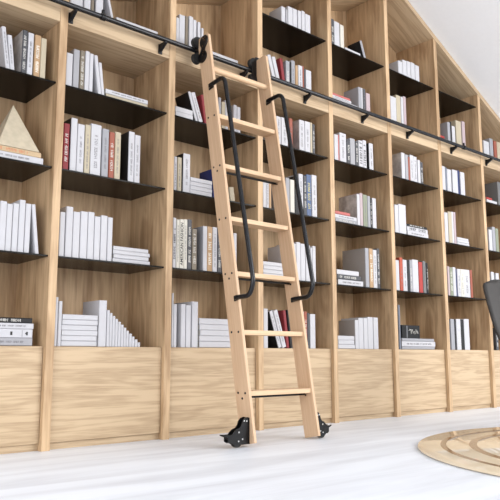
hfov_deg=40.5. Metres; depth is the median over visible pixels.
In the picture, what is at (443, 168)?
book
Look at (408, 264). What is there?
book
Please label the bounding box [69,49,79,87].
book
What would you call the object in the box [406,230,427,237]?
book
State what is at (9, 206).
book
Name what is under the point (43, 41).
book
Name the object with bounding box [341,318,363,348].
book
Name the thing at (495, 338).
book
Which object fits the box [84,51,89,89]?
book
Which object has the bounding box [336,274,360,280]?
book
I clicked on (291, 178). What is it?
book
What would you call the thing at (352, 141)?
book
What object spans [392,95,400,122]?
book
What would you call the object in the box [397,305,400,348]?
book
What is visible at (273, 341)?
book
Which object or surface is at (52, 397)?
bookcase
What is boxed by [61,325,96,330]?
book
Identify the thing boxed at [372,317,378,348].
book
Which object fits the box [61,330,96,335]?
book
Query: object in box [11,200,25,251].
book
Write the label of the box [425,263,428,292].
book
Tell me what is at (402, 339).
book
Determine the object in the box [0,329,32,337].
book
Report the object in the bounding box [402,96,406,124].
book
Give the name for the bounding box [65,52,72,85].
book
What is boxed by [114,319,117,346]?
book
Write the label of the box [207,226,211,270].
book
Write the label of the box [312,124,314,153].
book
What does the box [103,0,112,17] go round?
book
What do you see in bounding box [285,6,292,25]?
book
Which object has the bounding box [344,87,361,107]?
book
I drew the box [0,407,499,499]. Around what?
floor
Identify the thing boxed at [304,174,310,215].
book
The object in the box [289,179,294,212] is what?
book
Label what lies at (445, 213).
book
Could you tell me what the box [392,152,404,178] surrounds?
book
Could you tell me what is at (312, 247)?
book
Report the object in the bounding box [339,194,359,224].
book
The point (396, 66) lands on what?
book
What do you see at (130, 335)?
book
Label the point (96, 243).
book
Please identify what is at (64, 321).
book
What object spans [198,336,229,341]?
book
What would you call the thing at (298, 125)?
book
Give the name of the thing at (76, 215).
book
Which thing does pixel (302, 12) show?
book
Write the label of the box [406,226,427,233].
book
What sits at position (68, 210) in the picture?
book
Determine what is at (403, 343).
book
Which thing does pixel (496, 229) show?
book
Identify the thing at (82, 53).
book
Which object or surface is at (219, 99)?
book
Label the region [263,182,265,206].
book
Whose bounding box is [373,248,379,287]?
book
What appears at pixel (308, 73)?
book
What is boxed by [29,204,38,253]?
book
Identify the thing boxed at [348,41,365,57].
book
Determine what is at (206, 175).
book
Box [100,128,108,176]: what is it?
book
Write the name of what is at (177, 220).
book
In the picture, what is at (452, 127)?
book
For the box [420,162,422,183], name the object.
book
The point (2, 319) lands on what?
book
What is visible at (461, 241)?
book
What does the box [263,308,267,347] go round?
book
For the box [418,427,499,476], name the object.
mat
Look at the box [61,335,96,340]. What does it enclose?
book
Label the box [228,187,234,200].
book
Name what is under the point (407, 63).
book
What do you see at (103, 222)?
book
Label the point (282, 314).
book
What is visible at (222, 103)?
book
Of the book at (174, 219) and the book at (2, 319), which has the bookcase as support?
the book at (174, 219)
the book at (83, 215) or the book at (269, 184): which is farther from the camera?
the book at (269, 184)
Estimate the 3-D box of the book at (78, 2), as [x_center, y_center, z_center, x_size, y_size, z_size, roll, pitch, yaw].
[-0.857,-1.203,3.244,0.064,0.164,0.125,8,-12,-40]
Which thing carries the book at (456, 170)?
on the bookcase
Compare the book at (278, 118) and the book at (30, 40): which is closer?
the book at (30, 40)
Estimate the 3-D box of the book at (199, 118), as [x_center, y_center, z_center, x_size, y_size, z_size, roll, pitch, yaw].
[-0.320,-0.750,3.638,0.080,0.160,0.123,8,-12,-40]
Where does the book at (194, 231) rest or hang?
on the bookcase
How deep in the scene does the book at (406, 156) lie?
4.79 m
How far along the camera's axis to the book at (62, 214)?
3.00 m
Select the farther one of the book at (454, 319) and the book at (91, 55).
the book at (454, 319)
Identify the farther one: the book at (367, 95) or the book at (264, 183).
the book at (367, 95)
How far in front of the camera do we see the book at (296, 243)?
3.96 m
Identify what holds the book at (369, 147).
on the bookcase
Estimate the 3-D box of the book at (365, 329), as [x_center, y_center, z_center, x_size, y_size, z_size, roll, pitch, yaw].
[0.685,0.536,4.340,0.039,0.194,0.148,8,-12,-40]
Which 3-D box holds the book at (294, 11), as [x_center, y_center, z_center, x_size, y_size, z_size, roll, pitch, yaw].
[0.243,-1.426,4.237,0.038,0.128,0.110,8,-12,-40]
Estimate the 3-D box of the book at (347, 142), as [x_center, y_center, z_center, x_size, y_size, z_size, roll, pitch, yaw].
[0.601,-0.625,4.426,0.032,0.154,0.118,8,-12,-40]
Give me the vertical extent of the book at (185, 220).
0.255 m
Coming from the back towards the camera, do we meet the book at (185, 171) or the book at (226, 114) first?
the book at (226, 114)
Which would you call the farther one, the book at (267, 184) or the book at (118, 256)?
the book at (267, 184)
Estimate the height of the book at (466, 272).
0.211 m
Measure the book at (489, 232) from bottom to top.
0.173 m
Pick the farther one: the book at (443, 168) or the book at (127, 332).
the book at (443, 168)
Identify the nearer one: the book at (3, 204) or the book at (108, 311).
the book at (3, 204)
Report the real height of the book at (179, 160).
0.178 m
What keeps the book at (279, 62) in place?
on the bookcase
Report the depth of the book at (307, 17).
4.27 m
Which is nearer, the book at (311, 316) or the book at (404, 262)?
the book at (311, 316)
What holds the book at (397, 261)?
on the bookcase
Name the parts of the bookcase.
panel, shelf, shelf, shelf, panel, shelf, shelf, shelf, shelf, panel, shelf, shelf, panel, shelf, shelf, shelf, shelf, panel, shelf, shelf, shelf, shelf, panel, shelf, shelf, shelf, shelf, panel, shelf, shelf, shelf, shelf, panel, shelf, shelf, panel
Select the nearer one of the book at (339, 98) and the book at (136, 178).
the book at (136, 178)
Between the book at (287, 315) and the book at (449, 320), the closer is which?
the book at (287, 315)
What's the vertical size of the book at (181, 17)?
0.182 m
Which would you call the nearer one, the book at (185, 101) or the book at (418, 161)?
the book at (185, 101)
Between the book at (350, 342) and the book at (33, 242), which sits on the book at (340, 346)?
the book at (350, 342)
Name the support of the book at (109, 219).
on the bookcase
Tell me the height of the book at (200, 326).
0.028 m
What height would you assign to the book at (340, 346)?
0.026 m
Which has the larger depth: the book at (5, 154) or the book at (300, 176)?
the book at (300, 176)
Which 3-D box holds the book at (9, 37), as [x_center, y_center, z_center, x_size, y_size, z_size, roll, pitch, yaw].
[-1.077,-0.851,2.989,0.040,0.159,0.121,8,-12,-40]
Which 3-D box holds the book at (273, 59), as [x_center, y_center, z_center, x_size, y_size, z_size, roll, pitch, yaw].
[0.118,-1.069,4.071,0.070,0.152,0.114,8,-12,-40]
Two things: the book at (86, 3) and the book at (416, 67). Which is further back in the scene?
the book at (416, 67)
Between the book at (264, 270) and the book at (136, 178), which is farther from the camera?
the book at (264, 270)
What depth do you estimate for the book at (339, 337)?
4.16 m
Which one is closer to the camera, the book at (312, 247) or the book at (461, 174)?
the book at (312, 247)
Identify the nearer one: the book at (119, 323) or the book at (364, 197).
the book at (119, 323)
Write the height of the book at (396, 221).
0.196 m
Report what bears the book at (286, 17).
on the bookcase
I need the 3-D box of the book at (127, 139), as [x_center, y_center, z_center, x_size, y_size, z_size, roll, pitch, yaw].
[-0.637,-0.441,3.358,0.032,0.252,0.192,8,-12,-40]
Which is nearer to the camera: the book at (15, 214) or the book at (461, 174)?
the book at (15, 214)
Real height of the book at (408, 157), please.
0.174 m
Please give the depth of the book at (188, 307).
3.39 m
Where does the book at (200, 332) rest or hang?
on the book at (200, 338)
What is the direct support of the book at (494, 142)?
on the bookcase
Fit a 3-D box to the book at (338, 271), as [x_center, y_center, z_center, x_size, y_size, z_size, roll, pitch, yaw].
[0.558,0.153,4.307,0.208,0.030,0.170,8,-12,-40]
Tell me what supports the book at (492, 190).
on the bookcase
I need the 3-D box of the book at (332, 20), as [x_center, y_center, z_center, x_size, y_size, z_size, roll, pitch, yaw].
[0.495,-1.416,4.472,0.030,0.179,0.137,8,-12,-40]
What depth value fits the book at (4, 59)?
2.93 m
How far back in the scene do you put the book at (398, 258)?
4.60 m
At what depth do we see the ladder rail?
3.76 m
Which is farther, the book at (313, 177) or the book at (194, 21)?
the book at (313, 177)
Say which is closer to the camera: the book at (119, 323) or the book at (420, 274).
the book at (119, 323)
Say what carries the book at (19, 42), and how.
on the bookcase
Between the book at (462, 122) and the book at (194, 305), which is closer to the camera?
the book at (194, 305)
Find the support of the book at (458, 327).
on the bookcase
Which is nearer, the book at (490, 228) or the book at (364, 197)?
the book at (364, 197)
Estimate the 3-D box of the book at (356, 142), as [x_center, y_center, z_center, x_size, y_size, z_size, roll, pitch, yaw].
[0.659,-0.624,4.487,0.029,0.169,0.129,8,-12,-40]
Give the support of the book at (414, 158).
on the bookcase
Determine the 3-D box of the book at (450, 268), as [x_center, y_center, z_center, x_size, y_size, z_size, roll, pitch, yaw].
[1.435,0.242,5.055,0.037,0.212,0.162,8,-12,-40]
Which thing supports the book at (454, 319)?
on the bookcase
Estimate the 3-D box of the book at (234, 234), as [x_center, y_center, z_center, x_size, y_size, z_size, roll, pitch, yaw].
[-0.135,0.029,3.713,0.021,0.222,0.169,8,-12,-40]
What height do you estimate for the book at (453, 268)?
0.215 m
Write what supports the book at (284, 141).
on the bookcase
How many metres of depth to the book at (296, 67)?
4.14 m
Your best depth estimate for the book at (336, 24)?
4.45 m
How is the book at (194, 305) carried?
on the bookcase
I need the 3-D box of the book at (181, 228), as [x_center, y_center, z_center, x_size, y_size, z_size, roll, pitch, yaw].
[-0.406,-0.020,3.494,0.026,0.252,0.192,8,-12,-40]
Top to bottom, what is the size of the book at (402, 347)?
0.019 m
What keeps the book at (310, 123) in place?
on the bookcase
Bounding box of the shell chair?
[483,279,499,339]
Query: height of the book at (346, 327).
0.179 m
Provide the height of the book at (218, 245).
0.236 m
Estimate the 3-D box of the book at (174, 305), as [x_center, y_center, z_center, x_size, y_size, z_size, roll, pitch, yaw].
[-0.422,0.382,3.401,0.020,0.211,0.161,8,-12,-40]
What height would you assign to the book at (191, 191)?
0.022 m
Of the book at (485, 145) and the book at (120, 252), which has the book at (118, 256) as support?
the book at (120, 252)
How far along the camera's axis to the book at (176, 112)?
3.53 m
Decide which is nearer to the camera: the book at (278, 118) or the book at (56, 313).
the book at (56, 313)
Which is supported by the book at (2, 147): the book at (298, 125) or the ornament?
the ornament
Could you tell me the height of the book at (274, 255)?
0.198 m
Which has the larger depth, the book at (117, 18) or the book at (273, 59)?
the book at (273, 59)
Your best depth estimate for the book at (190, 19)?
3.63 m
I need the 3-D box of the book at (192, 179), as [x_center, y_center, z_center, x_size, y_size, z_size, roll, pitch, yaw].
[-0.311,-0.352,3.619,0.142,0.022,0.170,8,-12,-40]
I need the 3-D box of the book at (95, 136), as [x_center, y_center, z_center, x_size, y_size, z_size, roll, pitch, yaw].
[-0.781,-0.457,3.234,0.054,0.246,0.187,8,-12,-40]
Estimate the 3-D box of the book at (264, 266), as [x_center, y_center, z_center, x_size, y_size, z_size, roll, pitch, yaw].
[0.082,0.112,3.890,0.163,0.022,0.170,8,-12,-40]
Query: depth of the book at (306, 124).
4.14 m
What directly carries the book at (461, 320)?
on the bookcase
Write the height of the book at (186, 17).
0.188 m
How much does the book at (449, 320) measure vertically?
0.214 m
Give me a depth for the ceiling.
5.09 m
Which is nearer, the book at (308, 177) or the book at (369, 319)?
the book at (308, 177)
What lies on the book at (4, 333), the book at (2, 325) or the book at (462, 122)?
the book at (2, 325)
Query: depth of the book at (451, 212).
5.09 m
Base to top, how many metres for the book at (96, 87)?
0.192 m
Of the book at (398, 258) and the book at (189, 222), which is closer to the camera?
the book at (189, 222)
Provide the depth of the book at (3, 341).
2.81 m
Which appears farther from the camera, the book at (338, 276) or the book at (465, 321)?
the book at (465, 321)
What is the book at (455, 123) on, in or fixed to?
on the bookcase
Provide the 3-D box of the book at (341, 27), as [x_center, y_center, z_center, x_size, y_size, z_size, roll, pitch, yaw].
[0.569,-1.401,4.527,0.037,0.167,0.127,8,-12,-40]
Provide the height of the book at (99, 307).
0.209 m
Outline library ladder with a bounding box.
[191,33,330,447]
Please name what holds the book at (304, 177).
on the bookcase
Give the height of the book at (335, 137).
0.172 m
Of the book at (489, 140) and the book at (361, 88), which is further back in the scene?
the book at (489, 140)
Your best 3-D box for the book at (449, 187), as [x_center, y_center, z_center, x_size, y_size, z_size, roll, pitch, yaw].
[1.469,-0.518,5.188,0.054,0.176,0.134,8,-12,-40]
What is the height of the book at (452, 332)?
0.222 m
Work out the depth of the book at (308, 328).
3.95 m
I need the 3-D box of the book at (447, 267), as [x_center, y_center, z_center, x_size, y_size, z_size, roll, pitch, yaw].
[1.408,0.237,5.035,0.026,0.216,0.164,8,-12,-40]
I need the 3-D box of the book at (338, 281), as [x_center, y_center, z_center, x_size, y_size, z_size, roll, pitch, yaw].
[0.578,0.217,4.314,0.238,0.035,0.171,8,-12,-40]
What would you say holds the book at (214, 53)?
on the bookcase
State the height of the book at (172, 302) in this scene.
0.265 m
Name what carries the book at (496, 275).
on the bookcase
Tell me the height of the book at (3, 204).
0.209 m
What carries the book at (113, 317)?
on the bookcase
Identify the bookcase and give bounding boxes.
[0,0,499,453]
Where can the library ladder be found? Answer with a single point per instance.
(244, 433)
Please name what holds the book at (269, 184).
on the bookcase
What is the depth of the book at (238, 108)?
3.79 m
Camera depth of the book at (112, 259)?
3.22 m
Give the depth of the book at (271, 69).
4.00 m
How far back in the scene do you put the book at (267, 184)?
3.86 m
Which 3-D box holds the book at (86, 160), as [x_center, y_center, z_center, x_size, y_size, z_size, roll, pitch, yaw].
[-0.809,-0.456,3.199,0.027,0.233,0.178,8,-12,-40]
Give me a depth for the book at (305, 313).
3.95 m
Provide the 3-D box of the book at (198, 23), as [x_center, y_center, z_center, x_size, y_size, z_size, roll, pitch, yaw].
[-0.320,-1.139,3.715,0.019,0.182,0.138,8,-12,-40]
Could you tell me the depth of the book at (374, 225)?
4.49 m
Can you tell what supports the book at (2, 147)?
on the book at (5, 154)
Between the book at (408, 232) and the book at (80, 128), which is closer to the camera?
the book at (80, 128)
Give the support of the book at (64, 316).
on the book at (64, 321)
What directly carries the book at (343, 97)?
on the book at (339, 98)
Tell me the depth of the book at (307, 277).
4.00 m
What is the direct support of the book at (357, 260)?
on the bookcase
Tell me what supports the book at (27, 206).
on the bookcase
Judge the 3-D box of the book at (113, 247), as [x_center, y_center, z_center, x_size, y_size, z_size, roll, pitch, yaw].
[-0.622,0.008,3.293,0.191,0.019,0.170,8,-12,-40]
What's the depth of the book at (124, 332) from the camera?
3.15 m
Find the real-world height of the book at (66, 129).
0.216 m
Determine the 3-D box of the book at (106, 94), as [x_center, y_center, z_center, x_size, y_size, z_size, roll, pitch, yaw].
[-0.656,-0.719,3.376,0.232,0.019,0.170,8,-12,-40]
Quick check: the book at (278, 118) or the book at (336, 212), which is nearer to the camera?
the book at (278, 118)
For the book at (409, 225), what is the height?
0.016 m
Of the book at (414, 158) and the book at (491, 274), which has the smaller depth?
the book at (414, 158)
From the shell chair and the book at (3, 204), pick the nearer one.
the book at (3, 204)
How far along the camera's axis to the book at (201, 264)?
3.52 m
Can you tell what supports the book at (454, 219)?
on the bookcase
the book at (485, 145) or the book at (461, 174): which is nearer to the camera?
the book at (461, 174)
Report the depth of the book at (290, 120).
4.06 m
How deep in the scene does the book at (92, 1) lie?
3.24 m
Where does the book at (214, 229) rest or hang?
on the bookcase
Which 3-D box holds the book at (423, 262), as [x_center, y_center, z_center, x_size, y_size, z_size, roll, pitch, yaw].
[1.176,0.202,4.843,0.035,0.227,0.173,8,-12,-40]
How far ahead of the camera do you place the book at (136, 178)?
3.31 m
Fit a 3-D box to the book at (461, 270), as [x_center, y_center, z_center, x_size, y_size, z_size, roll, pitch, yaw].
[1.546,0.258,5.147,0.042,0.209,0.159,8,-12,-40]
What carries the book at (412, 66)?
on the bookcase
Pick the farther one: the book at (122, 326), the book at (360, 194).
the book at (360, 194)
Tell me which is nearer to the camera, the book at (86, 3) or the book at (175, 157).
the book at (86, 3)
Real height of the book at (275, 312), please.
0.215 m
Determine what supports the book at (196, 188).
on the book at (191, 191)
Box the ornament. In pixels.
[0,105,38,152]
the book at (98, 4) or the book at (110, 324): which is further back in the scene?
the book at (98, 4)
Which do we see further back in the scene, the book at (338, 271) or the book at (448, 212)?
the book at (448, 212)
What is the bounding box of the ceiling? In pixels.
[408,0,499,117]
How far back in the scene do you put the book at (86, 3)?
3.22 m
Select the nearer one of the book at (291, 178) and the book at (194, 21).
the book at (194, 21)
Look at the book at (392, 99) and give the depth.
4.76 m
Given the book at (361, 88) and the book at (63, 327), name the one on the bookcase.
the book at (361, 88)
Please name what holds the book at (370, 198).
on the bookcase
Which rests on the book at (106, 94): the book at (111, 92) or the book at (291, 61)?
the book at (111, 92)
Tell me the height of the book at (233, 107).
0.159 m
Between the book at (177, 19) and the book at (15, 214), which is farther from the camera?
the book at (177, 19)
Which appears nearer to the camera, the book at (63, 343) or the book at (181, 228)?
the book at (63, 343)
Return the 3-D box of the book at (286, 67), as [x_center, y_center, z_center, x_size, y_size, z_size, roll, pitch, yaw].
[0.191,-1.061,4.138,0.032,0.156,0.119,8,-12,-40]
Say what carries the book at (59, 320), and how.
on the bookcase
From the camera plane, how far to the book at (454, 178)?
5.18 m
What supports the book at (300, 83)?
on the bookcase
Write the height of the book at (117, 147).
0.234 m
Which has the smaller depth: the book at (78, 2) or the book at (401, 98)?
the book at (78, 2)
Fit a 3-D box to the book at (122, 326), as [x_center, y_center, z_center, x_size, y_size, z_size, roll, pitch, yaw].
[-0.627,0.404,3.180,0.014,0.101,0.110,8,-12,-40]
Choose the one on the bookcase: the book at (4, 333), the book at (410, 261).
the book at (410, 261)
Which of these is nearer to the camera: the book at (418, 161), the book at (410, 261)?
the book at (410, 261)
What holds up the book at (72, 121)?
on the bookcase
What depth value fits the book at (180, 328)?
3.38 m
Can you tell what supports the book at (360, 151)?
on the bookcase
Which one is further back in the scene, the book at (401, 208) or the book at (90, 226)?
the book at (401, 208)
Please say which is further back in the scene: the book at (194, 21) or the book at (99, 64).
the book at (194, 21)
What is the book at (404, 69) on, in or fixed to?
on the bookcase
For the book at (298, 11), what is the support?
on the bookcase
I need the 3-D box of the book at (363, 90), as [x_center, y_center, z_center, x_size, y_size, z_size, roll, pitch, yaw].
[0.728,-0.995,4.607,0.029,0.171,0.130,8,-12,-40]
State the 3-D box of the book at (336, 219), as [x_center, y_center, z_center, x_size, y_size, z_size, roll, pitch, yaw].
[0.555,-0.171,4.351,0.205,0.023,0.171,8,-12,-40]
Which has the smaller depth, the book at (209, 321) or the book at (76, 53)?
the book at (76, 53)
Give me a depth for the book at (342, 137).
4.35 m
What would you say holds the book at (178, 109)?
on the book at (176, 112)
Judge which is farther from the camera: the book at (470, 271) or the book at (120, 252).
the book at (470, 271)
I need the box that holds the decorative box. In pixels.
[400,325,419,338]
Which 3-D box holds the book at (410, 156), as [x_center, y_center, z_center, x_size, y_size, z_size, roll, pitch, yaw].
[1.108,-0.574,4.885,0.042,0.194,0.148,8,-12,-40]
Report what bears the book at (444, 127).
on the bookcase
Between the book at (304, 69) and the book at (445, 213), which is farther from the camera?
the book at (445, 213)
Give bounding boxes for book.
[0,26,9,68]
[0,145,40,157]
[0,150,42,164]
[0,201,6,249]
[0,317,31,322]
[0,322,33,328]
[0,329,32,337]
[0,338,31,345]
[5,204,12,250]
[7,35,13,69]
[10,203,18,251]
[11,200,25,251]
[12,30,27,72]
[23,203,30,252]
[26,33,33,74]
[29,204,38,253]
[32,35,40,76]
[39,38,46,78]
[54,297,57,345]
[56,301,61,345]
[58,212,64,255]
[60,206,72,256]
[61,319,97,325]
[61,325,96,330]
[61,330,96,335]
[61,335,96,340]
[61,341,96,346]
[62,123,69,168]
[62,314,97,320]
[64,118,77,170]
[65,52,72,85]
[69,0,82,6]
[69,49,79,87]
[71,212,79,257]
[76,124,84,171]
[78,50,84,88]
[79,211,87,258]
[83,0,90,8]
[83,125,90,172]
[83,300,106,346]
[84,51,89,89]
[86,212,93,258]
[88,53,93,91]
[89,123,101,175]
[90,0,93,10]
[92,55,100,93]
[93,216,100,259]
[94,0,102,12]
[97,215,106,260]
[98,63,103,94]
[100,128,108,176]
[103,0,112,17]
[104,88,147,104]
[104,93,147,106]
[105,310,109,346]
[106,217,112,260]
[108,132,114,177]
[109,313,111,346]
[111,258,149,264]
[111,316,114,346]
[112,246,147,253]
[112,250,149,257]
[112,254,148,261]
[114,132,120,178]
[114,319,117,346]
[115,17,157,33]
[117,322,120,346]
[120,131,134,181]
[120,325,123,346]
[123,328,125,346]
[126,331,128,346]
[128,334,131,346]
[133,135,140,182]
[171,293,173,346]
[172,217,175,267]
[173,156,176,189]
[173,304,176,346]
[174,302,197,346]
[175,91,197,120]
[175,106,192,115]
[175,111,192,119]
[175,219,179,267]
[176,14,184,43]
[176,17,178,41]
[176,153,189,192]
[176,157,181,190]
[176,304,185,346]
[178,219,183,267]
[183,219,186,268]
[185,16,187,44]
[185,305,190,346]
[187,219,191,268]
[188,16,192,46]
[190,177,211,184]
[190,181,211,188]
[190,185,211,193]
[190,189,211,196]
[191,92,202,121]
[191,229,196,269]
[193,20,195,37]
[193,226,206,270]
[196,22,199,36]
[196,95,206,123]
[197,341,230,347]
[198,318,227,324]
[198,324,228,330]
[198,330,228,335]
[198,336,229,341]
[199,169,213,196]
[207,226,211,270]
[212,227,216,271]
[213,52,237,62]
[217,228,220,271]
[218,97,220,113]
[221,102,224,128]
[221,233,236,271]
[222,100,227,128]
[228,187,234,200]
[231,105,236,131]
[237,107,239,132]
[263,116,280,143]
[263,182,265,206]
[263,261,281,266]
[263,265,282,270]
[263,269,282,274]
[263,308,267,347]
[266,55,274,76]
[266,183,268,207]
[268,246,281,262]
[268,309,285,347]
[268,310,280,347]
[269,6,284,21]
[269,184,270,207]
[271,57,279,78]
[271,178,289,211]
[276,58,284,79]
[276,242,300,279]
[278,310,288,347]
[279,310,291,347]
[281,117,287,145]
[283,61,289,81]
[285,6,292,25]
[285,9,287,23]
[285,174,302,213]
[288,118,292,143]
[289,60,294,83]
[289,177,297,212]
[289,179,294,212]
[292,8,296,27]
[292,120,304,150]
[295,65,297,84]
[297,10,300,28]
[297,65,302,86]
[300,244,304,280]
[301,11,304,30]
[302,66,303,86]
[303,175,306,214]
[304,69,305,87]
[304,121,309,151]
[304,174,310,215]
[304,311,306,334]
[305,14,309,32]
[305,246,309,280]
[306,70,310,89]
[307,313,309,347]
[309,314,315,348]
[310,123,311,152]
[310,246,315,281]
[311,175,316,216]
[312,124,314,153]
[331,19,333,43]
[333,93,349,100]
[333,95,350,103]
[333,134,337,159]
[334,21,339,46]
[335,210,349,215]
[335,214,356,221]
[335,218,356,224]
[336,132,345,161]
[336,269,358,275]
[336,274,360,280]
[336,279,362,286]
[338,336,353,339]
[338,340,353,344]
[338,344,354,348]
[339,25,343,47]
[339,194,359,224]
[339,320,358,348]
[340,193,362,225]
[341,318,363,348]
[342,248,368,286]
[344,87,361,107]
[346,138,354,164]
[346,140,349,162]
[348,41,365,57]
[355,141,358,165]
[357,140,362,166]
[357,317,372,348]
[361,88,362,108]
[361,140,366,167]
[362,89,365,109]
[362,194,367,226]
[363,318,367,348]
[365,93,369,110]
[366,143,372,169]
[367,196,370,226]
[368,248,373,287]
[370,198,372,227]
[372,198,376,227]
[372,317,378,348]
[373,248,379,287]
[373,250,376,287]
[389,60,402,73]
[390,96,396,120]
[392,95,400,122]
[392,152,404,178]
[394,204,398,232]
[395,204,405,233]
[396,257,402,290]
[396,260,399,289]
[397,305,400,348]
[400,60,406,75]
[400,97,403,123]
[401,338,433,341]
[401,341,434,346]
[401,346,434,349]
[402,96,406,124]
[402,260,407,290]
[404,154,408,179]
[406,61,410,77]
[406,224,426,229]
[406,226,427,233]
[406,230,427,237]
[406,260,410,290]
[408,155,413,180]
[408,157,409,179]
[409,260,412,291]
[410,62,414,79]
[411,259,418,291]
[413,156,416,181]
[415,65,418,80]
[417,160,420,182]
[418,261,426,292]
[418,262,422,292]
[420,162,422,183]
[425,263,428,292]
[440,122,450,140]
[442,166,445,189]
[444,212,448,241]
[445,167,447,190]
[446,211,452,242]
[446,266,450,295]
[447,169,451,191]
[449,267,453,295]
[449,319,454,349]
[449,320,450,349]
[451,120,461,144]
[451,126,455,142]
[451,169,457,192]
[451,212,453,242]
[452,267,456,295]
[453,212,456,243]
[454,319,456,349]
[456,170,459,193]
[456,269,460,296]
[456,319,461,349]
[457,239,468,243]
[459,172,464,194]
[460,121,465,145]
[460,269,464,296]
[460,319,464,349]
[463,269,470,297]
[463,319,469,349]
[469,270,472,297]
[482,138,493,156]
[482,140,488,154]
[484,182,499,204]
[487,227,495,250]
[487,229,492,250]
[489,272,493,279]
[492,328,498,349]
[493,141,496,157]
[494,273,498,279]
[495,228,498,251]
[497,142,499,158]
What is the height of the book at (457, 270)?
0.207 m
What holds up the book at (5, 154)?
on the bookcase
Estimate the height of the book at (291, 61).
0.173 m
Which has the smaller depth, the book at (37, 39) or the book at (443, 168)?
the book at (37, 39)
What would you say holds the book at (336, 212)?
on the book at (336, 215)
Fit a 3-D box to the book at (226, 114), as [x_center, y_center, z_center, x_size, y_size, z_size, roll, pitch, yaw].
[-0.170,-0.734,3.776,0.020,0.170,0.129,8,-12,-40]
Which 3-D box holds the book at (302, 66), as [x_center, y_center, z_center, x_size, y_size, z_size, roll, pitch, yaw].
[0.290,-1.050,4.224,0.011,0.162,0.123,8,-12,-40]
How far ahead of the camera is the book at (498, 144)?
5.69 m
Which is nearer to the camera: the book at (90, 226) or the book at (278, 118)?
the book at (90, 226)
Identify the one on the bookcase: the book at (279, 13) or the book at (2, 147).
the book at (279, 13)
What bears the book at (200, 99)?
on the bookcase
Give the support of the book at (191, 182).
on the book at (196, 188)
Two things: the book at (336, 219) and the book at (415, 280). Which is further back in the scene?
the book at (415, 280)
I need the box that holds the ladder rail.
[48,0,499,165]
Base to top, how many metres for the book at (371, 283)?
0.256 m
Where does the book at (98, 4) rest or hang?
on the bookcase
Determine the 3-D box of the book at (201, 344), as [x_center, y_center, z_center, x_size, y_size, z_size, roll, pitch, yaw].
[-0.222,0.499,3.567,0.237,0.031,0.170,8,-12,-40]
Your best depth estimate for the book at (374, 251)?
4.42 m
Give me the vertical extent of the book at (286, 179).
0.205 m
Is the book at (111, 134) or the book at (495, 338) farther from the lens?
the book at (495, 338)
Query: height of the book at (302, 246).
0.221 m
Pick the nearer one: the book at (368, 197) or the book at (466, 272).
the book at (368, 197)
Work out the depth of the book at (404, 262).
4.63 m
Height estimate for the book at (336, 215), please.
0.026 m
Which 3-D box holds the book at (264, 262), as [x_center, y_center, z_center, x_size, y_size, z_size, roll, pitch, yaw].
[0.079,0.090,3.894,0.163,0.022,0.170,8,-12,-40]
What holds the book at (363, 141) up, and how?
on the bookcase
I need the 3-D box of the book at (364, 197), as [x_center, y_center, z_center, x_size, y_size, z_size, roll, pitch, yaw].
[0.702,-0.247,4.489,0.042,0.215,0.164,8,-12,-40]

